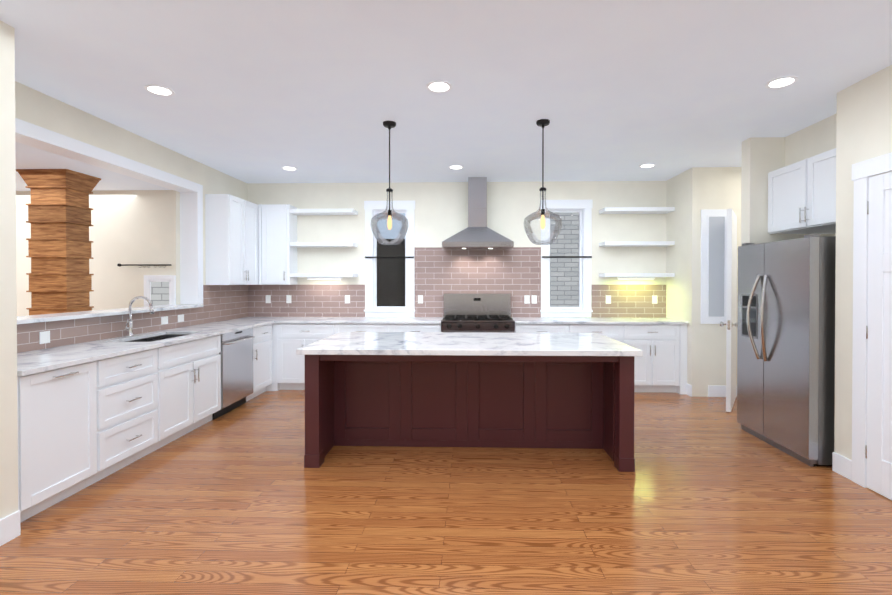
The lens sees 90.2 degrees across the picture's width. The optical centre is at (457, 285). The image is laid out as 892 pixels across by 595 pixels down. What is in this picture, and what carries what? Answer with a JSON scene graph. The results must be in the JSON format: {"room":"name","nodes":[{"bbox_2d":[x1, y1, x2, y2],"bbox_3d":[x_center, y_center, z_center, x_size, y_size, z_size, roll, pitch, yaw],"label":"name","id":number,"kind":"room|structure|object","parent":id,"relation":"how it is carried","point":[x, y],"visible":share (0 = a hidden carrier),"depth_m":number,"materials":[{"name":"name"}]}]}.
{"room":"kitchen","nodes":[
{"label":"kitchen","id":0,"kind":"room"},
{"bbox_2d":[0,20,17,518],"bbox_3d":[-2.972,0.009,-0.564,0.860,2.820,6.100,0,0,2],"label":"wall","id":1,"kind":"structure","parent":0,"point":[8,414],"depth_m":2.43,"materials":[{"name":"beige paint"}]},
{"bbox_2d":[0,510,20,545],"bbox_3d":[-2.535,1.349,-0.567,0.015,0.140,6.099,0,0,2],"label":"baseboard","id":2,"kind":"structure","parent":1,"relation":"attached to","point":[10,528],"depth_m":2.43,"materials":[{"name":"white wood"}]},
{"bbox_2d":[15,142,170,190],"bbox_3d":[-6.415,-1.133,3.480,6.260,0.100,14.000,0,0,2],"label":"ceiling","id":3,"kind":"structure","parent":0,"point":[28,157],"depth_m":4.14,"materials":[{"name":"white paint"}]},
{"bbox_2d":[16,190,179,315],"bbox_3d":[-1.371,-0.002,0.800,16.500,2.820,8.920,0,0,2],"label":"wall","id":4,"kind":"structure","parent":0,"point":[135,227],"depth_m":5.13,"materials":[{"name":"beige paint"}]},
{"bbox_2d":[117,264,170,267],"bbox_3d":[-3.564,-0.225,5.080,0.613,0.048,0.088,0,0,2],"label":"rod","id":5,"kind":"object","parent":4,"relation":"attached to","point":[147,265],"visible":1,"depth_m":5.06,"materials":[{"name":"black metal"}]},
{"bbox_2d":[15,81,246,348],"bbox_3d":[-3.156,-0.030,4.428,0.200,2.820,3.870,0,0,2],"label":"wall","id":6,"kind":"structure","parent":0,"point":[37,108],"depth_m":4.00,"materials":[{"name":"beige paint"}]},
{"bbox_2d":[15,118,202,303],"bbox_3d":[-3.166,-0.472,3.885,0.212,1.407,2.790,0,0,2],"label":"trim","id":7,"kind":"structure","parent":6,"relation":"attached to","point":[191,228],"depth_m":4.71,"materials":[{"name":"white wood"}]},
{"bbox_2d":[17,304,202,323],"bbox_3d":[-3.173,0.248,3.846,0.340,0.031,2.696,0,0,2],"label":"sill ledge","id":8,"kind":"object","parent":6,"relation":"attached to","point":[58,316],"visible":0.81,"depth_m":3.76,"materials":[{"name":"stone"}]},
{"bbox_2d":[17,285,248,352],"bbox_3d":[-3.053,0.234,4.427,0.008,0.460,3.870,0,0,2],"label":"tile backsplash","id":9,"kind":"structure","parent":6,"relation":"attached to","point":[220,302],"depth_m":4.24,"materials":[{"name":"pink tile"}]},
{"bbox_2d":[39,331,49,343],"bbox_3d":[-3.078,0.389,3.314,0.005,0.090,0.080,0,0,2],"label":"electrical outlet plate","id":10,"kind":"object","parent":9,"relation":"attached to","point":[44,337],"depth_m":3.31,"materials":[{"name":"white plastic"}]},
{"bbox_2d":[161,316,167,324],"bbox_3d":[-3.040,0.364,4.613,0.005,0.080,0.100,0,0,2],"label":"electrical outlet plate","id":11,"kind":"object","parent":9,"relation":"attached to","point":[164,320],"depth_m":4.61,"materials":[{"name":"white plastic"}]},
{"bbox_2d":[178,314,183,321],"bbox_3d":[-3.032,0.361,4.873,0.005,0.080,0.100,0,0,2],"label":"electrical outlet plate","id":12,"kind":"object","parent":9,"relation":"attached to","point":[180,317],"depth_m":4.88,"materials":[{"name":"white plastic"}]},
{"bbox_2d":[144,275,175,306],"bbox_3d":[-3.424,0.255,5.114,0.365,0.740,0.020,0,0,2],"label":"room window","id":13,"kind":"structure","parent":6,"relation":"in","point":[159,290],"depth_m":5.11,"materials":[{"name":"white wood"}]},
{"bbox_2d":[205,194,296,284],"bbox_3d":[-2.654,-0.554,5.834,0.718,1.094,1.018,0,0,2],"label":"upper cabinet","id":14,"kind":"object","parent":6,"relation":"attached to","point":[247,242],"visible":1,"depth_m":5.78,"materials":[{"name":"white wood"}]},
{"bbox_2d":[0,390,891,594],"bbox_3d":[-1.297,1.438,3.350,16.500,0.100,14.000,0,0,2],"label":"floor","id":15,"kind":"structure","parent":0,"point":[709,496],"depth_m":2.63,"materials":[{"name":"brown wood"}]},
{"bbox_2d":[16,169,100,314],"bbox_3d":[-3.884,0.146,4.356,0.486,2.469,0.396,0,0,2],"label":"wood column","id":16,"kind":"structure","parent":15,"relation":"on","point":[59,242],"depth_m":4.22,"materials":[{"name":"brown wood"}]},
{"bbox_2d":[17,360,100,522],"bbox_3d":[-2.782,0.951,2.772,0.635,0.884,0.555,0,0,2],"label":"base cabinet","id":17,"kind":"object","parent":15,"relation":"on","point":[82,426],"depth_m":2.76,"materials":[{"name":"white wood"}]},
{"bbox_2d":[17,317,276,375],"bbox_3d":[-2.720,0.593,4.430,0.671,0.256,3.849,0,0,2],"label":"countertop","id":18,"kind":"structure","parent":17,"relation":"on","point":[38,361],"depth_m":3.49,"materials":[{"name":"stone"}]},
{"bbox_2d":[125,296,154,336],"bbox_3d":[-2.894,0.282,4.039,0.253,0.370,0.094,0,0,2],"label":"faucet","id":19,"kind":"object","parent":18,"relation":"on","point":[129,327],"visible":1,"depth_m":4.05,"materials":[{"name":"silver metal"}]},
{"bbox_2d":[101,345,168,478],"bbox_3d":[-2.765,0.946,3.344,0.635,0.884,0.728,0,0,2],"label":"base cabinet","id":20,"kind":"object","parent":15,"relation":"on","point":[134,386],"depth_m":3.37,"materials":[{"name":"white wood"}]},
{"bbox_2d":[212,328,254,419],"bbox_3d":[-2.672,0.934,4.882,0.661,0.883,0.646,0,0,2],"label":"dishwasher","id":21,"kind":"object","parent":15,"relation":"on","point":[236,352],"visible":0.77,"depth_m":4.82,"materials":[{"name":"silver metal"}]},
{"bbox_2d":[197,323,272,402],"bbox_3d":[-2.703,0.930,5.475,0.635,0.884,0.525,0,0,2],"label":"base cabinet","id":22,"kind":"object","parent":15,"relation":"on","point":[208,348],"depth_m":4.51,"materials":[{"name":"white wood"}]},
{"bbox_2d":[273,323,280,390],"bbox_3d":[-2.627,0.925,6.045,0.754,0.884,0.618,0,0,2],"label":"base cabinet","id":23,"kind":"object","parent":15,"relation":"on","point":[276,326],"depth_m":5.75,"materials":[{"name":"white wood"}]},
{"bbox_2d":[273,317,442,323],"bbox_3d":[-1.259,0.468,5.977,2.121,0.030,0.669,0,0,2],"label":"countertop","id":24,"kind":"structure","parent":23,"relation":"on","point":[408,320],"depth_m":5.74,"materials":[{"name":"stone"}]},
{"bbox_2d":[281,323,340,389],"bbox_3d":[-1.912,0.926,6.024,0.814,0.884,0.618,0,0,2],"label":"base cabinet","id":25,"kind":"object","parent":15,"relation":"on","point":[294,336],"depth_m":5.72,"materials":[{"name":"white wood"}]},
{"bbox_2d":[341,323,396,331],"bbox_3d":[-1.217,0.926,6.004,0.853,0.884,0.618,0,0,2],"label":"base cabinet","id":26,"kind":"object","parent":15,"relation":"on","point":[345,327],"depth_m":5.70,"materials":[{"name":"white wood"}]},
{"bbox_2d":[397,323,440,331],"bbox_3d":[-0.564,0.926,5.984,0.730,0.884,0.618,0,0,2],"label":"base cabinet","id":27,"kind":"object","parent":15,"relation":"on","point":[401,327],"depth_m":5.68,"materials":[{"name":"white wood"}]},
{"bbox_2d":[296,332,642,471],"bbox_3d":[0.092,0.927,3.826,2.540,0.915,1.140,0,0,2],"label":"island table","id":28,"kind":"object","parent":15,"relation":"on","point":[490,389],"visible":1,"depth_m":3.77,"materials":[{"name":"wood"}]},
{"bbox_2d":[441,294,514,332],"bbox_3d":[0.268,0.744,5.907,0.930,1.250,0.707,0,0,2],"label":"range","id":29,"kind":"object","parent":15,"relation":"on","point":[477,312],"visible":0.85,"depth_m":6.16,"materials":[{"name":"silver metal"}]},
{"bbox_2d":[514,324,576,332],"bbox_3d":[1.113,0.926,5.935,0.750,0.884,0.618,0,0,2],"label":"base cabinet","id":30,"kind":"object","parent":15,"relation":"on","point":[519,328],"depth_m":5.63,"materials":[{"name":"white wood"}]},
{"bbox_2d":[511,317,688,323],"bbox_3d":[1.817,0.469,5.897,2.160,0.030,0.649,0,0,2],"label":"countertop","id":31,"kind":"structure","parent":30,"relation":"on","point":[518,320],"depth_m":5.74,"materials":[{"name":"stone"}]},
{"bbox_2d":[577,324,628,344],"bbox_3d":[1.762,0.926,5.916,0.823,0.884,0.618,0,0,2],"label":"base cabinet","id":32,"kind":"object","parent":15,"relation":"on","point":[619,332],"depth_m":5.61,"materials":[{"name":"white wood"}]},
{"bbox_2d":[629,324,680,393],"bbox_3d":[2.422,0.927,5.897,0.774,0.884,0.618,0,0,2],"label":"base cabinet","id":33,"kind":"object","parent":15,"relation":"on","point":[658,369],"depth_m":5.59,"materials":[{"name":"white wood"}]},
{"bbox_2d":[737,234,835,466],"bbox_3d":[3.058,0.495,3.821,0.921,1.780,0.910,0,0,2],"label":"fridge","id":34,"kind":"object","parent":15,"relation":"on","point":[786,353],"visible":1,"depth_m":3.59,"materials":[{"name":"silver metal"}]},
{"bbox_2d":[0,0,891,182],"bbox_3d":[1.831,-1.481,3.236,10.240,0.100,14.000,0,0,2],"label":"ceiling","id":35,"kind":"structure","parent":0,"point":[313,91],"depth_m":3.06,"materials":[{"name":"white paint"}]},
{"bbox_2d":[144,84,174,95],"bbox_3d":[-2.174,-1.427,3.240,0.194,0.007,0.187,0,0,2],"label":"recessed light","id":36,"kind":"object","parent":35,"relation":"in","point":[152,88],"depth_m":3.25,"materials":[{"name":"white plastic"}]},
{"bbox_2d":[281,166,297,170],"bbox_3d":[-2.067,-1.444,5.481,0.179,0.007,0.195,0,0,2],"label":"recessed light","id":37,"kind":"object","parent":35,"relation":"in","point":[284,167],"depth_m":5.48,"materials":[{"name":"white plastic"}]},
{"bbox_2d":[371,121,407,244],"bbox_3d":[-0.600,-0.896,3.932,0.332,1.079,0.332,0,0,2],"label":"pendant light","id":38,"kind":"object","parent":35,"relation":"hanging from","point":[389,215],"visible":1,"depth_m":3.98,"materials":[{"name":"clear glass"}]},
{"bbox_2d":[426,80,451,92],"bbox_3d":[-0.131,-1.426,3.183,0.182,0.007,0.196,0,0,2],"label":"recessed light","id":39,"kind":"object","parent":35,"relation":"in","point":[438,86],"depth_m":3.18,"materials":[{"name":"white plastic"}]},
{"bbox_2d":[448,165,463,168],"bbox_3d":[-0.017,-1.444,5.409,0.184,0.007,0.145,0,0,2],"label":"recessed light","id":40,"kind":"object","parent":35,"relation":"in","point":[451,166],"depth_m":5.42,"materials":[{"name":"white plastic"}]},
{"bbox_2d":[524,119,561,244],"bbox_3d":[0.750,-0.895,3.892,0.332,1.079,0.332,0,0,2],"label":"pendant light","id":41,"kind":"object","parent":35,"relation":"hanging from","point":[543,214],"visible":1,"depth_m":3.93,"materials":[{"name":"clear glass"}]},
{"bbox_2d":[639,163,655,167],"bbox_3d":[2.285,-1.443,5.340,0.192,0.007,0.186,0,0,2],"label":"recessed light","id":42,"kind":"object","parent":35,"relation":"in","point":[648,165],"depth_m":5.34,"materials":[{"name":"white plastic"}]},
{"bbox_2d":[765,76,797,88],"bbox_3d":[2.271,-1.426,3.118,0.192,0.007,0.189,0,0,2],"label":"recessed light","id":43,"kind":"object","parent":35,"relation":"in","point":[784,81],"depth_m":3.12,"materials":[{"name":"white plastic"}]},
{"bbox_2d":[247,181,665,317],"bbox_3d":[-0.043,-0.045,6.373,6.310,2.820,0.200,0,0,2],"label":"wall","id":44,"kind":"structure","parent":0,"point":[440,212],"depth_m":6.26,"materials":[{"name":"beige paint"}]},
{"bbox_2d":[249,285,364,316],"bbox_3d":[-2.138,0.219,6.332,1.665,0.460,0.008,0,0,2],"label":"tile backsplash","id":45,"kind":"structure","parent":44,"relation":"attached to","point":[306,300],"depth_m":6.33,"materials":[{"name":"pink tile"}]},
{"bbox_2d":[266,295,270,302],"bbox_3d":[-2.700,0.197,6.341,0.072,0.115,0.008,0,0,2],"label":"electrical outlet plate","id":46,"kind":"object","parent":45,"relation":"attached to","point":[268,297],"depth_m":6.34,"materials":[{"name":"white plastic"}]},
{"bbox_2d":[286,295,290,302],"bbox_3d":[-2.400,0.197,6.332,0.072,0.115,0.008,0,0,2],"label":"electrical outlet plate","id":47,"kind":"object","parent":45,"relation":"attached to","point":[288,297],"depth_m":6.33,"materials":[{"name":"white plastic"}]},
{"bbox_2d":[345,295,349,302],"bbox_3d":[-1.560,0.197,6.307,0.072,0.115,0.008,0,0,2],"label":"electrical outlet plate","id":48,"kind":"object","parent":45,"relation":"attached to","point":[347,297],"depth_m":6.31,"materials":[{"name":"white plastic"}]},
{"bbox_2d":[290,209,357,278],"bbox_3d":[-1.848,-0.564,6.186,0.868,0.960,0.268,0,0,2],"label":"shelf","id":49,"kind":"object","parent":44,"relation":"attached to","point":[324,244],"visible":1,"depth_m":6.06,"materials":[{"name":"white wood"}]},
{"bbox_2d":[364,201,414,316],"bbox_3d":[-0.955,-0.374,6.328,0.724,1.642,0.179,0,0,2],"label":"window","id":50,"kind":"structure","parent":44,"relation":"in","point":[407,208],"depth_m":6.29,"materials":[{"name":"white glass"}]},
{"bbox_2d":[414,247,540,316],"bbox_3d":[0.283,-0.042,6.260,1.779,0.984,0.008,0,0,2],"label":"tile backsplash","id":51,"kind":"structure","parent":44,"relation":"attached to","point":[440,272],"depth_m":6.25,"materials":[{"name":"pink tile"}]},
{"bbox_2d":[418,295,422,302],"bbox_3d":[-0.521,0.198,6.277,0.072,0.115,0.008,0,0,2],"label":"electrical outlet plate","id":52,"kind":"object","parent":51,"relation":"attached to","point":[420,297],"depth_m":6.27,"materials":[{"name":"white plastic"}]},
{"bbox_2d":[524,295,529,303],"bbox_3d":[0.978,0.198,6.233,0.072,0.115,0.008,0,0,2],"label":"electrical outlet plate","id":53,"kind":"object","parent":51,"relation":"attached to","point":[526,297],"depth_m":6.23,"materials":[{"name":"white plastic"}]},
{"bbox_2d":[532,295,536,303],"bbox_3d":[1.078,0.198,6.230,0.072,0.115,0.008,0,0,2],"label":"electrical outlet plate","id":54,"kind":"object","parent":51,"relation":"attached to","point":[534,297],"depth_m":6.23,"materials":[{"name":"white plastic"}]},
{"bbox_2d":[442,177,513,249],"bbox_3d":[0.272,-0.975,6.005,0.930,0.951,0.497,0,0,2],"label":"range hood","id":55,"kind":"object","parent":44,"relation":"attached to","point":[477,233],"visible":1,"depth_m":5.93,"materials":[{"name":"silver metal"}]},
{"bbox_2d":[540,200,592,316],"bbox_3d":[1.523,-0.373,6.255,0.724,1.642,0.179,0,0,2],"label":"window","id":56,"kind":"structure","parent":44,"relation":"in","point":[584,257],"depth_m":6.21,"materials":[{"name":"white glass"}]},
{"bbox_2d":[591,285,665,317],"bbox_3d":[2.389,0.220,6.200,1.035,0.460,0.008,0,0,2],"label":"tile backsplash","id":57,"kind":"structure","parent":44,"relation":"attached to","point":[627,301],"depth_m":6.20,"materials":[{"name":"pink tile"}]},
{"bbox_2d":[606,295,610,303],"bbox_3d":[2.108,0.198,6.200,0.072,0.115,0.008,0,0,2],"label":"electrical outlet plate","id":58,"kind":"object","parent":57,"relation":"attached to","point":[608,297],"depth_m":6.20,"materials":[{"name":"white plastic"}]},
{"bbox_2d":[652,295,656,303],"bbox_3d":[2.748,0.198,6.181,0.072,0.115,0.008,0,0,2],"label":"electrical outlet plate","id":59,"kind":"object","parent":57,"relation":"attached to","point":[654,297],"depth_m":6.18,"materials":[{"name":"white plastic"}]},
{"bbox_2d":[682,167,740,396],"bbox_3d":[4.454,-0.039,5.532,3.130,2.820,0.220,0,0,2],"label":"wall","id":60,"kind":"structure","parent":0,"point":[692,193],"depth_m":5.47,"materials":[{"name":"beige paint"}]},
{"bbox_2d":[700,209,726,323],"bbox_3d":[3.171,-0.228,5.444,0.360,1.400,0.028,0,0,2],"label":"window","id":61,"kind":"structure","parent":60,"relation":"in","point":[713,266],"depth_m":5.43,"materials":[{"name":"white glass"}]},
{"bbox_2d":[708,385,736,396],"bbox_3d":[4.450,1.302,5.425,2.730,0.140,0.015,0,0,2],"label":"baseboard","id":62,"kind":"structure","parent":60,"relation":"attached to","point":[713,390],"depth_m":5.45,"materials":[{"name":"white wood"}]},
{"bbox_2d":[666,65,891,499],"bbox_3d":[3.212,-0.005,1.191,0.900,2.820,9.970,0,0,2],"label":"wall","id":63,"kind":"structure","parent":0,"point":[864,121],"depth_m":3.27,"materials":[{"name":"beige paint"}]},
{"bbox_2d":[720,209,736,411],"bbox_3d":[3.130,0.269,5.090,0.490,2.188,0.654,0,0,2],"label":"door","id":64,"kind":"structure","parent":63,"relation":"in","point":[731,322],"depth_m":4.80,"materials":[{"name":"white wood"}]},
{"bbox_2d":[768,148,835,233],"bbox_3d":[3.299,-0.795,3.809,0.672,0.600,1.012,0,0,2],"label":"upper cabinet","id":65,"kind":"object","parent":63,"relation":"attached to","point":[802,197],"visible":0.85,"depth_m":3.86,"materials":[{"name":"white wood"}]},
{"bbox_2d":[852,152,891,499],"bbox_3d":[2.766,0.272,2.612,0.075,2.245,1.090,0,0,2],"label":"door","id":66,"kind":"structure","parent":63,"relation":"attached to","point":[872,360],"depth_m":3.00,"materials":[{"name":"white wood"}]},
{"bbox_2d":[785,113,836,165],"bbox_3d":[3.404,-1.266,3.802,0.470,0.338,1.020,0,0,2],"label":"soffit","id":67,"kind":"structure","parent":0,"point":[819,137],"depth_m":3.98,"materials":[{"name":"beige paint"}]},
{"label":"outside","id":68,"kind":"structure","parent":0,"visible":0},
{"bbox_2d":[377,213,578,306],"bbox_3d":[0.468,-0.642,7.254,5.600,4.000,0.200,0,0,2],"label":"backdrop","id":69,"kind":"structure","parent":68,"point":[566,244],"depth_m":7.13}
]}

